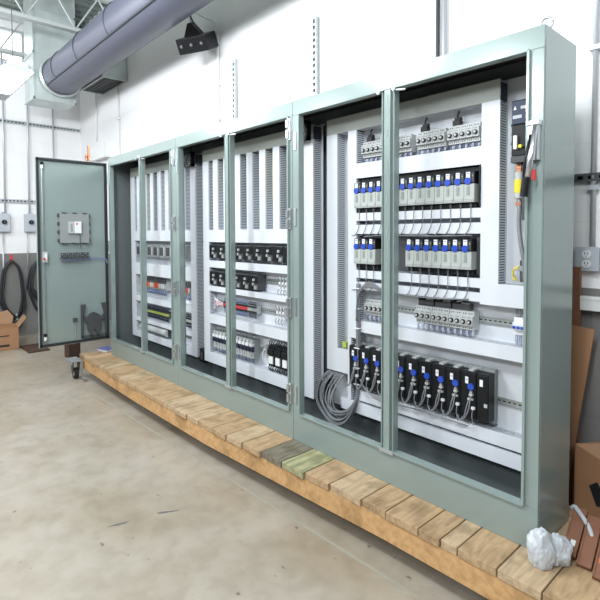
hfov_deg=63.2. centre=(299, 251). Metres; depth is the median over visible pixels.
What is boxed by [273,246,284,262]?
module
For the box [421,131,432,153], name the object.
circuit breaker
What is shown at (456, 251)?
module
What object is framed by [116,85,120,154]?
conduit
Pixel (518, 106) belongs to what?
main disconnect
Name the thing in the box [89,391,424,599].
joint
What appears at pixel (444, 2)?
conduit
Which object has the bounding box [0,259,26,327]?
coiled cord
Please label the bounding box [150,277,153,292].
interface relay
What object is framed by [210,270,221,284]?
module
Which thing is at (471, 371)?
connector
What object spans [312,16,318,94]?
channel
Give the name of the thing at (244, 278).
module
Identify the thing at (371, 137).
plug
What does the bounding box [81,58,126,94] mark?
return grille
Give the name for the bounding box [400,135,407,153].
circuit breaker
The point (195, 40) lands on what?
box
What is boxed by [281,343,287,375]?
contactor
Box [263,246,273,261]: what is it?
module
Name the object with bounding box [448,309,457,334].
circuit breaker
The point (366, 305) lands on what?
circuit breaker
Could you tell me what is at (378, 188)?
module
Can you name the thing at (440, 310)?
circuit breaker
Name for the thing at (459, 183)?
module
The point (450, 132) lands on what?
circuit breaker
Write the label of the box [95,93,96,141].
conduit
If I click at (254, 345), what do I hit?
circuit breaker
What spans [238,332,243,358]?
plug
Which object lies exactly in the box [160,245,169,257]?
module
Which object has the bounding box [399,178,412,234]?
module
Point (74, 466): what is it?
floor
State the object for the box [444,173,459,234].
module
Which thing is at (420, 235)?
harness
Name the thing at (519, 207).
power cable
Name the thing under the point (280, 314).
terminal group
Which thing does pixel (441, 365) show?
connector
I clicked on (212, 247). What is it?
module
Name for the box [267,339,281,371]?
contactor
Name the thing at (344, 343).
terminal
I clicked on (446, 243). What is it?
module
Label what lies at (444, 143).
circuit breaker
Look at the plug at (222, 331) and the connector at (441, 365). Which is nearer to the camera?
the connector at (441, 365)
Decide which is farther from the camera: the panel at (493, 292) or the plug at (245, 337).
the plug at (245, 337)
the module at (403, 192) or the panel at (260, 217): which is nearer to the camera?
the module at (403, 192)
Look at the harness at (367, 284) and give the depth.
2.81 m
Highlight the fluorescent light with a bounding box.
[0,0,34,100]
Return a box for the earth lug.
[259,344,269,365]
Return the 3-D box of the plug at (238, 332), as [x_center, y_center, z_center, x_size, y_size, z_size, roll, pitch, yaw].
[-0.484,0.748,3.929,0.075,0.223,0.042,-2,3,-42]
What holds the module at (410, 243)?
attached to the panel at (493, 292)
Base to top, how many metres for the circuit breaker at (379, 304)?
0.130 m
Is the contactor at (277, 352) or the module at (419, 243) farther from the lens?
the contactor at (277, 352)
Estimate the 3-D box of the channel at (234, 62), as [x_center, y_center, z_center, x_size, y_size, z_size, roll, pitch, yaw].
[-0.634,-0.250,4.824,0.034,3.270,0.045,-2,3,-42]
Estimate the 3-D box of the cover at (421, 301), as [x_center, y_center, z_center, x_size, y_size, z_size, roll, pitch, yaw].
[0.691,0.267,2.641,0.040,0.046,0.095,-2,3,-42]
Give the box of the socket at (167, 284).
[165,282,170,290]
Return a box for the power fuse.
[514,163,521,204]
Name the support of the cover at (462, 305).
on the circuit breaker at (452, 311)
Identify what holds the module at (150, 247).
attached to the panel at (157, 179)
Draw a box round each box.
[0,310,25,350]
[90,139,110,160]
[175,15,218,54]
[200,348,208,362]
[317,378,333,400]
[574,442,599,518]
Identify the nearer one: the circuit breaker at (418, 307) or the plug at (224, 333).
the circuit breaker at (418, 307)
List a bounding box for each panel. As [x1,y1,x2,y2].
[130,153,204,356]
[202,124,324,398]
[327,75,525,470]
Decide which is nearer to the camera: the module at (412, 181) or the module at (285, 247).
the module at (412, 181)
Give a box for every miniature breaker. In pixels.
[512,308,521,344]
[516,309,522,344]
[520,318,522,334]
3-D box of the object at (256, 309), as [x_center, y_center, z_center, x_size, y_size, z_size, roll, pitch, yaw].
[-0.356,0.451,3.795,0.050,0.129,0.108,-2,3,-42]
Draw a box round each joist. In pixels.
[0,0,112,33]
[0,6,81,57]
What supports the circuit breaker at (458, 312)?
on the panel at (493, 292)
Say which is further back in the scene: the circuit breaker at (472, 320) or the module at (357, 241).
the module at (357, 241)
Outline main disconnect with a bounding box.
[511,99,525,164]
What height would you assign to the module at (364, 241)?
0.317 m
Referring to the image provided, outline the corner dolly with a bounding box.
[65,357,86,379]
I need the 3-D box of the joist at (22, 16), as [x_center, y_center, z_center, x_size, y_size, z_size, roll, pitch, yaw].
[-5.244,-3.165,4.430,7.309,0.655,0.100,-2,3,-42]
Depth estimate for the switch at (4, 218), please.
7.32 m
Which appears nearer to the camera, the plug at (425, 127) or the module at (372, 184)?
the plug at (425, 127)
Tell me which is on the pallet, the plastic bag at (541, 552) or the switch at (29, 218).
the plastic bag at (541, 552)
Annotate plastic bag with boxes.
[527,527,555,569]
[551,532,572,566]
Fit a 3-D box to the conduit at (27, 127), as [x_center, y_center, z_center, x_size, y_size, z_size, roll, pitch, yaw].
[-4.217,-1.789,7.545,0.028,2.410,0.028,-2,3,-42]
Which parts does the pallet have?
wooden strip, wooden strip, wooden strip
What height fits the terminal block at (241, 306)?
0.129 m
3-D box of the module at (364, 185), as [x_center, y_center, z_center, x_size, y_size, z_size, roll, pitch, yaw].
[0.398,-0.251,2.897,0.101,0.317,0.087,-2,3,-42]
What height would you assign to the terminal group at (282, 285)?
0.138 m
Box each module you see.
[137,245,139,255]
[148,245,153,256]
[154,245,159,256]
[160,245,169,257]
[166,246,170,257]
[185,246,190,258]
[209,244,223,257]
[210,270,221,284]
[217,244,224,258]
[217,271,224,285]
[235,245,243,259]
[236,272,242,287]
[240,273,252,288]
[243,245,254,260]
[249,274,265,289]
[253,245,266,260]
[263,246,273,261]
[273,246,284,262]
[284,246,286,262]
[352,183,364,235]
[353,238,363,289]
[359,182,372,235]
[361,238,370,282]
[366,181,377,235]
[366,238,380,291]
[375,180,381,234]
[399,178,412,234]
[405,239,416,294]
[408,177,418,233]
[414,239,425,295]
[416,176,427,233]
[423,239,434,296]
[425,175,440,234]
[428,239,443,298]
[432,174,446,235]
[437,239,453,299]
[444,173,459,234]
[447,239,463,300]
[453,172,466,234]
[457,239,477,301]
[463,171,480,234]
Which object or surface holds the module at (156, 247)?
attached to the panel at (157, 179)
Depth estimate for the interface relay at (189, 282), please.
4.48 m
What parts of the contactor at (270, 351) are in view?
plate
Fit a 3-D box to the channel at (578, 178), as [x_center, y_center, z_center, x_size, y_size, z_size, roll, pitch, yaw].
[1.846,-0.366,2.087,0.034,0.042,2.800,-2,3,-42]
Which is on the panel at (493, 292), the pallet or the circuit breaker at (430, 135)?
the circuit breaker at (430, 135)
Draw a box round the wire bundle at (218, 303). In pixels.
[214,295,222,308]
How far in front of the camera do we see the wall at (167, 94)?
3.98 m
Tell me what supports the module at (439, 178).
attached to the panel at (493, 292)
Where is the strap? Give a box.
[570,504,592,536]
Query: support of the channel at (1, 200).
attached to the wall at (67, 145)
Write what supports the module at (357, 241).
attached to the panel at (493, 292)
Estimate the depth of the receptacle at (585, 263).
2.48 m
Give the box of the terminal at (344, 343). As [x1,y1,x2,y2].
[342,341,347,347]
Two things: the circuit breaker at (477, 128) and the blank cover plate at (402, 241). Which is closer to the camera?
the circuit breaker at (477, 128)
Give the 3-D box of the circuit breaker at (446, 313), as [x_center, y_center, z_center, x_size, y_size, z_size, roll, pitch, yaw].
[0.767,0.360,2.532,0.078,0.130,0.032,-2,3,-42]
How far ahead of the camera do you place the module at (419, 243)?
2.59 m
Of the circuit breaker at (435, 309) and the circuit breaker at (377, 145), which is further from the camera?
the circuit breaker at (377, 145)
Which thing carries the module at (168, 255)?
attached to the panel at (157, 179)
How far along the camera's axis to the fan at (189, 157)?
4.28 m
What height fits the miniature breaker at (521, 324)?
0.179 m
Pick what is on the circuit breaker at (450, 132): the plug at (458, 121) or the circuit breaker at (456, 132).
the plug at (458, 121)
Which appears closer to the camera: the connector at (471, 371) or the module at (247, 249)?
the connector at (471, 371)
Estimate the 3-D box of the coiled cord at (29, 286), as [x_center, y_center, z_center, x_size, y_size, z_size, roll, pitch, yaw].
[-4.103,0.533,7.722,0.425,0.862,0.071,-2,3,-42]
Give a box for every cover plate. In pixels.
[399,238,413,268]
[476,237,479,273]
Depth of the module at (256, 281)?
3.70 m
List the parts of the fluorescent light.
hanging rod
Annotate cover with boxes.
[418,296,434,305]
[435,299,452,308]
[452,300,472,310]
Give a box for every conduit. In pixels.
[0,53,5,211]
[2,232,4,298]
[26,105,30,212]
[26,232,28,267]
[52,109,53,157]
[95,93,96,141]
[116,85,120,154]
[195,12,220,124]
[436,0,439,56]
[442,0,446,54]
[586,0,599,246]
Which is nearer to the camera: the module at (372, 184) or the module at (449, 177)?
the module at (449, 177)
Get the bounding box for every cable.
[360,379,467,426]
[517,199,523,281]
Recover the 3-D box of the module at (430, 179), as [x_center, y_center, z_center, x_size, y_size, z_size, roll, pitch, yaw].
[0.694,-0.240,2.571,0.101,0.317,0.087,-2,3,-42]
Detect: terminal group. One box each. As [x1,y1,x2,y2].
[275,306,286,325]
[277,277,286,295]
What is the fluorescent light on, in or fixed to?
hanging from the ceiling
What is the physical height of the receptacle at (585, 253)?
0.042 m
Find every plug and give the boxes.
[212,325,220,350]
[215,326,223,351]
[219,327,224,352]
[222,327,225,353]
[236,331,243,358]
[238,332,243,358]
[242,332,250,360]
[245,334,255,361]
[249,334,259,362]
[367,129,374,141]
[421,118,429,131]
[453,111,462,125]
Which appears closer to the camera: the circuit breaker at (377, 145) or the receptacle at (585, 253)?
the receptacle at (585, 253)
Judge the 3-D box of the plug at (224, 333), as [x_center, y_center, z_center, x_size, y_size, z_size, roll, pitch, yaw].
[-0.612,0.743,4.070,0.075,0.223,0.042,-2,3,-42]
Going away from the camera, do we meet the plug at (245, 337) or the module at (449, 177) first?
the module at (449, 177)
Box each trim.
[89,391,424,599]
[580,295,599,311]
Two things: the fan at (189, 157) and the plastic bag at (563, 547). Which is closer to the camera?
the plastic bag at (563, 547)
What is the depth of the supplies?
2.35 m
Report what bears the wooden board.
on the floor
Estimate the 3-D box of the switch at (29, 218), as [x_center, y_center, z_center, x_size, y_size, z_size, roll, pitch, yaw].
[-4.192,-0.460,7.586,0.164,0.300,0.137,-2,3,-42]
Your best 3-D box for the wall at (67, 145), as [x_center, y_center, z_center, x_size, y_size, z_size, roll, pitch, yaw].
[-6.582,-1.089,5.587,7.770,4.950,0.150,-2,3,-42]
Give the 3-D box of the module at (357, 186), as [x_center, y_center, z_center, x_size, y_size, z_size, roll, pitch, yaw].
[0.361,-0.253,2.938,0.101,0.317,0.087,-2,3,-42]
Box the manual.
[97,346,110,351]
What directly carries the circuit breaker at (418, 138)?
on the panel at (493, 292)
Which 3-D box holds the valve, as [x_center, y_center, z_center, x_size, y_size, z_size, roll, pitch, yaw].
[-3.329,-1.553,7.700,0.088,0.220,0.205,-2,3,-42]
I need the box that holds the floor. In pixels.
[0,334,488,599]
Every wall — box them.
[0,17,80,335]
[79,0,599,442]
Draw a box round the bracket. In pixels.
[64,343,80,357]
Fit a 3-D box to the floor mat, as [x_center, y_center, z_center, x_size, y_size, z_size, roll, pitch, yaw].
[-3.658,1.327,6.712,0.260,0.020,0.500,-2,3,-42]
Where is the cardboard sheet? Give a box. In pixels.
[569,325,594,476]
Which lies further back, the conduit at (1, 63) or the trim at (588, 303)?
the conduit at (1, 63)
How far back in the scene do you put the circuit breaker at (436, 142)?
2.53 m
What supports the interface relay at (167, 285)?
attached to the panel at (157, 179)
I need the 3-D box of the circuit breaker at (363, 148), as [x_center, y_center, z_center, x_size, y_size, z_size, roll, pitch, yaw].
[0.396,-0.585,2.904,0.078,0.130,0.032,-2,3,-42]
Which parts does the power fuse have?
fuse blade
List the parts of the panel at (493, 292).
terminal strip, drive backing strip, mounting rail, mounting rail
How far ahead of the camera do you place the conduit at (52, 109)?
7.78 m
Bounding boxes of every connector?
[422,355,440,407]
[436,358,454,411]
[450,361,468,416]
[465,364,484,421]
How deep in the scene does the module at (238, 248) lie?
3.83 m
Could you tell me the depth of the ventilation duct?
5.14 m
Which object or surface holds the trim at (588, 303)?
attached to the wall at (167, 94)
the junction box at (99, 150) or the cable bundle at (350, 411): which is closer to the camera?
the cable bundle at (350, 411)
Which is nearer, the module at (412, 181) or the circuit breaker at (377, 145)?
the module at (412, 181)
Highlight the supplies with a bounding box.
[477,367,497,423]
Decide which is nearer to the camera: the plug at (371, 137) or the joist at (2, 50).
the plug at (371, 137)
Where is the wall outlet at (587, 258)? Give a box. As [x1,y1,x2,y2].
[575,247,599,271]
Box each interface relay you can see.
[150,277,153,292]
[155,278,159,293]
[157,278,160,294]
[159,279,166,294]
[162,279,170,295]
[186,282,189,300]
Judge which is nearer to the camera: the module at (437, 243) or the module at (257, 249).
the module at (437, 243)
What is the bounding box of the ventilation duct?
[39,0,213,97]
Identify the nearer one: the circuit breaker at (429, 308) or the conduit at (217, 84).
the circuit breaker at (429, 308)
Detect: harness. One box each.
[355,282,468,320]
[363,234,471,236]
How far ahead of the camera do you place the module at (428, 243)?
2.55 m
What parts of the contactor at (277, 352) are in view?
plate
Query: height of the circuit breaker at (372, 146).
0.130 m
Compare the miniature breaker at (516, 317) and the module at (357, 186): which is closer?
the miniature breaker at (516, 317)
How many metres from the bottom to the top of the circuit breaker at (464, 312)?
0.130 m
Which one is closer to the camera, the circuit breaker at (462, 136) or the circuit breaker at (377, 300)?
the circuit breaker at (462, 136)
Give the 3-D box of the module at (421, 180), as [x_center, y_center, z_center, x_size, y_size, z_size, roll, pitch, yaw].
[0.657,-0.242,2.612,0.101,0.317,0.087,-2,3,-42]
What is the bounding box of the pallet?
[79,351,599,599]
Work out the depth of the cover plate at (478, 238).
2.38 m
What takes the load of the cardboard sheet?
on the floor
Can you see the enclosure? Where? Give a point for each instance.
(72, 243)
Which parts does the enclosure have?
lock rod, door, operator panel, frame, frame, frame, lever, switch handle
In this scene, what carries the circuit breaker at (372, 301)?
attached to the panel at (493, 292)
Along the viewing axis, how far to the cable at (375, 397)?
2.55 m
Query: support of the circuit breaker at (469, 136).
on the panel at (493, 292)
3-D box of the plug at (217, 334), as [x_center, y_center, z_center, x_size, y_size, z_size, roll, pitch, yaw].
[-0.676,0.740,4.140,0.075,0.223,0.042,-2,3,-42]
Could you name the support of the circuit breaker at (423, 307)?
on the panel at (493, 292)
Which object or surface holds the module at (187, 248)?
attached to the panel at (157, 179)
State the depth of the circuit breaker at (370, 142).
2.86 m
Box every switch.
[0,212,10,231]
[24,213,35,231]
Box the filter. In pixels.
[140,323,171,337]
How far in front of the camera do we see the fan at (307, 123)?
3.17 m
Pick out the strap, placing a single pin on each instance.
(572, 506)
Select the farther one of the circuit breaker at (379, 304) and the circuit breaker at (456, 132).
the circuit breaker at (379, 304)
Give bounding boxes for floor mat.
[19,343,49,353]
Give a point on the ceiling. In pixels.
(82, 7)
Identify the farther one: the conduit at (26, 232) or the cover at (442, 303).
the conduit at (26, 232)
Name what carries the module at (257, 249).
attached to the panel at (260, 217)
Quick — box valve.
[85,146,89,160]
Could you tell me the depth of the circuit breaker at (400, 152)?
2.71 m
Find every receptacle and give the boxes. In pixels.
[582,250,590,257]
[582,260,590,267]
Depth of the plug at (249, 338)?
3.81 m
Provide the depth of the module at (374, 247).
2.82 m
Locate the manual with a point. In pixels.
(106, 348)
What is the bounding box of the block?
[512,260,522,281]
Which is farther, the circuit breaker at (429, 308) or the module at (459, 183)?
the circuit breaker at (429, 308)
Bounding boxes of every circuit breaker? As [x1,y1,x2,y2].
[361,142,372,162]
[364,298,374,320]
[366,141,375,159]
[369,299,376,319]
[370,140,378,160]
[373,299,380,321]
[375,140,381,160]
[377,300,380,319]
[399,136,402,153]
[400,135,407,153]
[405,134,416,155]
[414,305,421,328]
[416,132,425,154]
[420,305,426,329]
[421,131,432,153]
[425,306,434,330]
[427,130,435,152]
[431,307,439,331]
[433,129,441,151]
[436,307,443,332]
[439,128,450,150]
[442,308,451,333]
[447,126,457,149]
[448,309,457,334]
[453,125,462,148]
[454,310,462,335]
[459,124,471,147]
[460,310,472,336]
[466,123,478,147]
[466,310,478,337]
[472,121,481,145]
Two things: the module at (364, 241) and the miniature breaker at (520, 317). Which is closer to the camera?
the miniature breaker at (520, 317)
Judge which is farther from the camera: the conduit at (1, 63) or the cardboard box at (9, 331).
the conduit at (1, 63)
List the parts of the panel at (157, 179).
plate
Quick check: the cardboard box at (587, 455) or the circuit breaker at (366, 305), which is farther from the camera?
the circuit breaker at (366, 305)
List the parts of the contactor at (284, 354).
plate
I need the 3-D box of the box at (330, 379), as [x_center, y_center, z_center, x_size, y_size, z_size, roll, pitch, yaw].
[0.180,0.920,3.256,0.130,0.120,0.068,-2,3,-42]
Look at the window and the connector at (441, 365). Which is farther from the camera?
the window
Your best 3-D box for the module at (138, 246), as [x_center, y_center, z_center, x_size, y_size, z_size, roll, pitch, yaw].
[-1.697,-0.017,5.231,0.080,0.120,0.120,-2,3,-42]
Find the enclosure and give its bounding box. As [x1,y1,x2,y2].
[34,16,575,547]
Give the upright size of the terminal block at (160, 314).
0.129 m
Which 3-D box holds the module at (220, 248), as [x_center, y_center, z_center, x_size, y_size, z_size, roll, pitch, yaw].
[-0.628,-0.002,4.044,0.092,0.115,0.107,-2,3,-42]
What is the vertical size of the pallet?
0.278 m
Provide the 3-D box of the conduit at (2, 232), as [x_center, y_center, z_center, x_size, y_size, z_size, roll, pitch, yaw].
[-4.484,0.204,7.369,0.024,1.020,0.024,-2,3,-42]
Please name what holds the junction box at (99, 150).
attached to the wall at (167, 94)
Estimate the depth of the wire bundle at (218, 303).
4.13 m
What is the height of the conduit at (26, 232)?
0.570 m
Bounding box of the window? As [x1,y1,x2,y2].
[0,27,23,61]
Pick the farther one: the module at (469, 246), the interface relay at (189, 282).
the interface relay at (189, 282)
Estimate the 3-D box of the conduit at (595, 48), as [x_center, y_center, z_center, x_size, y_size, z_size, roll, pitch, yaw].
[1.485,-1.720,2.424,0.040,3.410,0.050,-2,3,-42]
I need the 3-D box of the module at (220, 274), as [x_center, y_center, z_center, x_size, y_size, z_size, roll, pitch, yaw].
[-0.634,0.221,4.060,0.092,0.115,0.107,-2,3,-42]
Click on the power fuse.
(518, 175)
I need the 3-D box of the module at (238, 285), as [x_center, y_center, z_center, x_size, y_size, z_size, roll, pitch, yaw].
[-0.482,0.226,3.893,0.092,0.115,0.107,-2,3,-42]
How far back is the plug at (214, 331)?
4.16 m
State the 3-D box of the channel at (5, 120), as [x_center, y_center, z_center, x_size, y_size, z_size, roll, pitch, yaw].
[-5.046,-1.955,6.829,3.760,0.050,0.034,-2,3,-42]
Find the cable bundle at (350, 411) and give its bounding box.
[315,284,361,425]
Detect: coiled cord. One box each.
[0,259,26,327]
[26,261,37,311]
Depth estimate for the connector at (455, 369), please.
2.45 m
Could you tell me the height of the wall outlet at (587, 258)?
0.123 m
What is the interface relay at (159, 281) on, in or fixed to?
attached to the panel at (157, 179)
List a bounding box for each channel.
[0,119,79,132]
[0,199,34,202]
[232,58,237,119]
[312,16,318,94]
[574,172,599,182]
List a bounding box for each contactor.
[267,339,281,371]
[274,341,286,373]
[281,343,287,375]
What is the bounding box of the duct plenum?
[23,0,76,110]
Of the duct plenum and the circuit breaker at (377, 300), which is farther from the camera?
the duct plenum
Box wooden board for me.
[569,267,581,505]
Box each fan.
[184,150,195,167]
[304,115,311,141]
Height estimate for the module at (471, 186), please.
0.317 m
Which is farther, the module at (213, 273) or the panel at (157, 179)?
the panel at (157, 179)
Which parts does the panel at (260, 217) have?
mounting rail, terminal strip, mounting rail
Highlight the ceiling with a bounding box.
[0,0,106,27]

